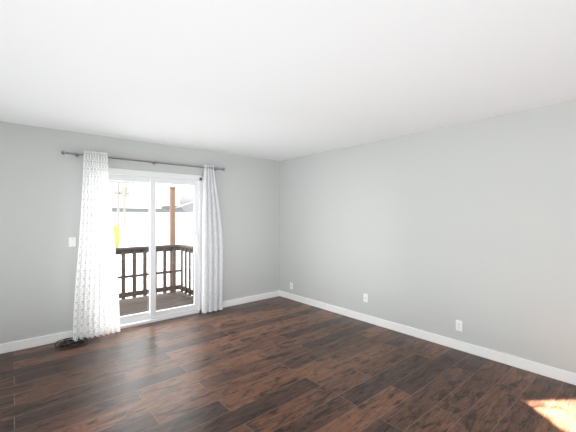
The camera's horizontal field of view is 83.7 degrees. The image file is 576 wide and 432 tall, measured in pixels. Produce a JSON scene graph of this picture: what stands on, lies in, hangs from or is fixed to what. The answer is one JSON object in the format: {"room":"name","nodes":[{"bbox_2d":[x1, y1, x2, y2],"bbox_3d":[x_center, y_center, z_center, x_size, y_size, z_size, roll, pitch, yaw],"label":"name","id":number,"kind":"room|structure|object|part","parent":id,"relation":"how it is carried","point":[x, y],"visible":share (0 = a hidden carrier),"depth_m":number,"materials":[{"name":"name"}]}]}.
{"room":"empty living room","nodes":[
{"label":"empty living room","id":0,"kind":"room"},
{"bbox_2d":[0,121,279,343],"bbox_3d":[-2.619,0.226,3.818,6.660,2.440,0.150,0,0,-40],"label":"wall","id":1,"kind":"structure","parent":0,"point":[41,178],"depth_m":3.74,"materials":[{"name":"grey paint"}]},
{"bbox_2d":[69,237,75,246],"bbox_3d":[-2.534,0.306,3.779,0.070,0.115,0.020,0,0,-40],"label":"light switch","id":2,"kind":"object","parent":1,"relation":"attached to","point":[72,241],"visible":1,"depth_m":3.78,"materials":[{"name":"white plastic"}]},
{"bbox_2d":[61,150,224,340],"bbox_3d":[-1.753,0.333,4.297,2.092,2.203,0.242,0,0,-40],"label":"curtains","id":3,"kind":"object","parent":1,"relation":"attached to","point":[96,307],"visible":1,"depth_m":3.85,"materials":[{"name":"white fabric"}]},
{"bbox_2d":[108,168,202,328],"bbox_3d":[-1.881,0.420,4.417,1.504,2.052,0.154,0,0,-40],"label":"sliding door","id":4,"kind":"structure","parent":1,"relation":"in","point":[136,173],"depth_m":4.52,"materials":[{"name":"white plastic"}]},
{"bbox_3d":[-2.146,0.431,4.237,0.625,1.780,0.008,0,0,-40],"label":"sash glass","id":5,"kind":"part","parent":4,"relation":"part of","materials":[{"name":"clear glass"}]},
{"bbox_2d":[109,175,149,323],"bbox_3d":[-2.140,0.436,4.242,0.740,1.940,0.035,0,0,-40],"label":"sash","id":6,"kind":"object","parent":4,"relation":"in","point":[133,317],"visible":0.23,"depth_m":4.32,"materials":[{"name":"white plastic"}]},
{"bbox_2d":[150,177,197,318],"bbox_3d":[-1.620,0.436,4.619,0.700,1.940,0.035,0,0,-40],"label":"sash","id":7,"kind":"object","parent":4,"relation":"in","point":[154,313],"visible":0.79,"depth_m":4.47,"materials":[{"name":"white plastic"}]},
{"bbox_3d":[-1.616,0.431,4.622,0.570,1.780,0.008,0,0,-40],"label":"sash glass","id":8,"kind":"part","parent":4,"relation":"part of","materials":[{"name":"clear glass"}]},
{"bbox_3d":[-1.355,0.411,4.793,0.024,0.270,0.044,0,0,-40],"label":"handle","id":9,"kind":"part","parent":4,"relation":"part of","materials":[{"name":"white plastic"}]},
{"bbox_2d":[0,290,279,353],"bbox_3d":[-2.566,1.396,3.756,6.360,0.100,0.014,0,0,-40],"label":"baseboard","id":10,"kind":"structure","parent":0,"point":[27,343],"depth_m":3.66,"materials":[{"name":"white"}]},
{"bbox_2d":[0,296,575,431],"bbox_3d":[-0.357,1.496,1.160,6.660,0.100,7.130,0,0,-40],"label":"floor","id":11,"kind":"structure","parent":0,"point":[278,364],"depth_m":2.79,"materials":[{"name":"brown wood"}]},
{"bbox_2d":[55,337,87,346],"bbox_3d":[-2.421,1.425,3.648,0.364,0.039,0.286,0,0,-40],"label":"cord","id":12,"kind":"object","parent":11,"relation":"on","point":[67,345],"visible":0.88,"depth_m":3.60,"materials":[{"name":"black rubber"}]},
{"bbox_2d":[0,0,575,160],"bbox_3d":[-0.357,-1.054,1.160,6.660,0.120,7.130,0,0,-40],"label":"ceiling","id":13,"kind":"structure","parent":0,"point":[279,80],"depth_m":2.15,"materials":[{"name":"white paint"}]},
{"bbox_2d":[280,100,575,372],"bbox_3d":[2.170,0.226,3.213,0.150,2.440,6.980,0,0,-40],"label":"wall","id":14,"kind":"structure","parent":0,"point":[471,225],"depth_m":3.52,"materials":[{"name":"grey paint"}]},
{"bbox_2d":[363,293,367,302],"bbox_3d":[1.057,1.121,4.393,0.016,0.115,0.070,0,0,-40],"label":"outlet","id":15,"kind":"object","parent":14,"relation":"attached to","point":[365,297],"visible":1,"depth_m":4.39,"materials":[{"name":"white plastic"}]},
{"bbox_2d":[280,291,575,384],"bbox_3d":[2.064,1.396,3.211,0.014,0.100,6.816,0,0,-40],"label":"baseboard","id":16,"kind":"structure","parent":14,"relation":"attached to","point":[542,369],"depth_m":3.51,"materials":[{"name":"white"}]},
{"bbox_2d":[456,320,462,331],"bbox_3d":[1.846,1.184,3.471,0.009,0.115,0.070,0,0,-40],"label":"duplex electrical outlet","id":17,"kind":"object","parent":14,"relation":"attached to","point":[459,325],"visible":1,"depth_m":3.47,"materials":[{"name":"white plastic"}]},
{"label":"outside","id":18,"kind":"structure","parent":0,"visible":0},
{"bbox_2d":[112,212,193,299],"bbox_3d":[-60.729,1.196,148.502,400.000,4.100,295.100,0,0,-40],"label":"snow","id":19,"kind":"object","parent":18,"point":[144,234],"depth_m":25.82,"materials":[{"name":"white"}]},
{"bbox_2d":[113,225,119,247],"bbox_3d":[-3.825,1.466,7.118,0.360,2.560,0.160,0,0,-40],"label":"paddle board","id":20,"kind":"object","parent":19,"relation":"on","point":[117,231],"depth_m":7.12,"materials":[{"name":"yellow plastic"}]},
{"bbox_2d":[109,181,134,229],"bbox_3d":[-12.086,-0.054,22.995,2.200,5.600,0.530,0,0,-40],"label":"utility pole","id":21,"kind":"object","parent":19,"relation":"on","point":[124,191],"depth_m":23.04,"materials":[{"name":"grey wood"}]},
{"bbox_2d":[113,191,135,224],"bbox_3d":[-17.699,-0.854,34.836,2.200,4.200,0.280,0,0,-40],"label":"utility pole","id":22,"kind":"object","parent":19,"relation":"on","point":[124,210],"depth_m":34.74,"materials":[{"name":"grey wood"}]},
{"bbox_2d":[112,205,193,212],"bbox_3d":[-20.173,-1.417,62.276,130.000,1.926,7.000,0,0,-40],"label":"buildings","id":23,"kind":"structure","parent":19,"relation":"on","point":[167,210],"depth_m":55.85,"materials":[{"name":"grey"}]},
{"bbox_2d":[119,291,193,315],"bbox_3d":[-2.992,2.156,4.874,3.560,1.180,1.938,0,0,-40],"label":"floor","id":24,"kind":"structure","parent":19,"relation":"on","point":[160,304],"depth_m":5.82,"materials":[{"name":"brown wood"}]},
{"bbox_2d":[115,187,193,299],"bbox_3d":[-2.938,1.071,5.291,4.223,3.350,2.503,0,0,-40],"label":"deck railing","id":25,"kind":"object","parent":24,"relation":"on","point":[188,202],"depth_m":6.36,"materials":[{"name":"brown wood"}]}
]}

